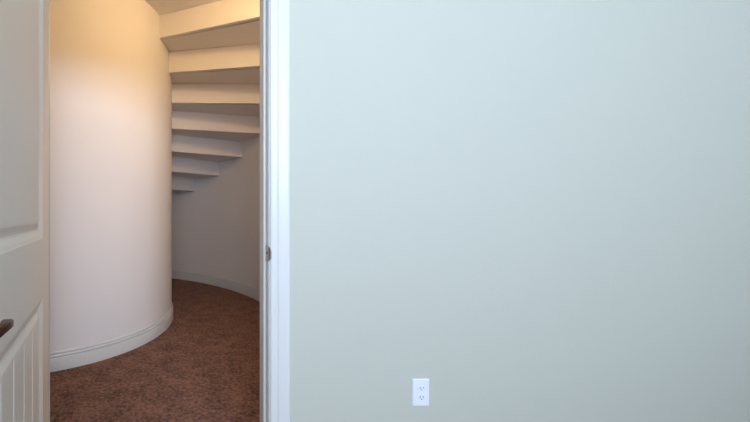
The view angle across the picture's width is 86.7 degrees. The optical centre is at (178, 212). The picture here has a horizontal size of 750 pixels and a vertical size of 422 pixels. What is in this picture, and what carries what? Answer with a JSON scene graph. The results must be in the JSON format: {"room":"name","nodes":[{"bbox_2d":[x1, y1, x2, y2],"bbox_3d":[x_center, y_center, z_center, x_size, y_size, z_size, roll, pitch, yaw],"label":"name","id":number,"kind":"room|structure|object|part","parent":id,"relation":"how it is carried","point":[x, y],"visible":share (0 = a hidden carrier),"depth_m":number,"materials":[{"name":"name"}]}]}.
{"room":"empty room","nodes":[
{"label":"empty room","id":0,"kind":"room"},
{"bbox_2d":[50,0,171,351],"bbox_3d":[-1.429,-0.775,3.618,2.704,3.750,2.704,0,0,0],"label":"wall","id":1,"kind":"structure","parent":0,"point":[111,82],"depth_m":2.59,"materials":[{"name":"white paint"}]},
{"bbox_2d":[50,303,172,371],"bbox_3d":[-0.676,1.034,3.344,1.133,0.132,2.694,0,0,20],"label":"baseboard","id":2,"kind":"structure","parent":1,"relation":"attached to","point":[84,355],"depth_m":2.58,"materials":[{"name":"white paint"}]},
{"bbox_2d":[145,0,259,191],"bbox_3d":[-0.762,-0.993,3.851,3.745,3.346,4.572,0,0,0],"label":"staircase","id":3,"kind":"structure","parent":1,"relation":"attached to","point":[230,75],"depth_m":3.52,"materials":[{"name":"white paint"}]},
{"bbox_2d":[50,278,259,421],"bbox_3d":[-0.475,1.130,1.975,7.650,0.060,9.050,0,0,0],"label":"floor","id":4,"kind":"structure","parent":0,"point":[204,366],"depth_m":2.33,"materials":[{"name":"brown carpet"}]},
{"bbox_2d":[172,44,259,289],"bbox_3d":[-0.167,-0.775,4.421,5.956,3.750,2.374,0,0,44],"label":"wall","id":5,"kind":"structure","parent":0,"point":[216,225],"depth_m":5.02,"materials":[{"name":"white paint"}]},
{"bbox_2d":[172,270,259,301],"bbox_3d":[-0.052,1.034,4.348,2.014,0.132,5.678,0,0,-42],"label":"baseboard","id":6,"kind":"structure","parent":5,"relation":"attached to","point":[246,290],"depth_m":5.09,"materials":[{"name":"white paint"}]},
{"bbox_2d":[290,0,749,421],"bbox_3d":[0.800,-0.775,1.502,5.100,3.750,0.116,0,0,0],"label":"wall","id":7,"kind":"structure","parent":0,"point":[525,210],"depth_m":1.44,"materials":[{"name":"grey paint"}]},
{"bbox_2d":[0,0,47,421],"bbox_3d":[-0.471,0.045,0.976,0.160,2.094,0.968,0,0,-12],"label":"door","id":8,"kind":"structure","parent":7,"relation":"in","point":[23,23],"depth_m":1.03,"materials":[{"name":"beige paint"}]},
{"bbox_3d":[-0.329,0.216,0.625,0.027,0.025,0.116,0,0,-12],"label":"lever","id":9,"kind":"part","parent":8,"relation":"part of","materials":[{"name":"brown metal"}]},
{"bbox_2d":[48,0,289,421],"bbox_3d":[-0.110,0.003,1.493,1.147,2.194,0.134,0,0,0],"label":"door frame","id":10,"kind":"structure","parent":7,"relation":"attached to","point":[279,9],"depth_m":1.43,"materials":[{"name":"white paint"}]},
{"bbox_3d":[0.378,0.171,1.453,0.008,0.068,0.054,0,0,-10],"label":"strike plate","id":11,"kind":"part","parent":10,"relation":"part of","materials":[{"name":"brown metal"}]},
{"bbox_2d":[412,379,428,405],"bbox_3d":[1.018,0.756,1.440,0.070,0.114,0.008,0,0,0],"label":"wall outlet","id":12,"kind":"object","parent":7,"relation":"attached to","point":[420,387],"visible":1,"depth_m":1.44,"materials":[{"name":"white plastic"}]},
{"bbox_2d":[417,385,425,391],"bbox_3d":[1.018,0.737,1.438,0.033,0.027,0.003,0,0,0],"label":"receptacle","id":13,"kind":"object","parent":12,"relation":"attached to","point":[420,388],"depth_m":1.44,"materials":[{"name":"white plastic"}]},
{"bbox_2d":[417,394,425,400],"bbox_3d":[1.018,0.775,1.438,0.033,0.027,0.003,0,0,0],"label":"receptacle","id":14,"kind":"object","parent":12,"relation":"attached to","point":[420,397],"depth_m":1.44,"materials":[{"name":"white plastic"}]}
]}

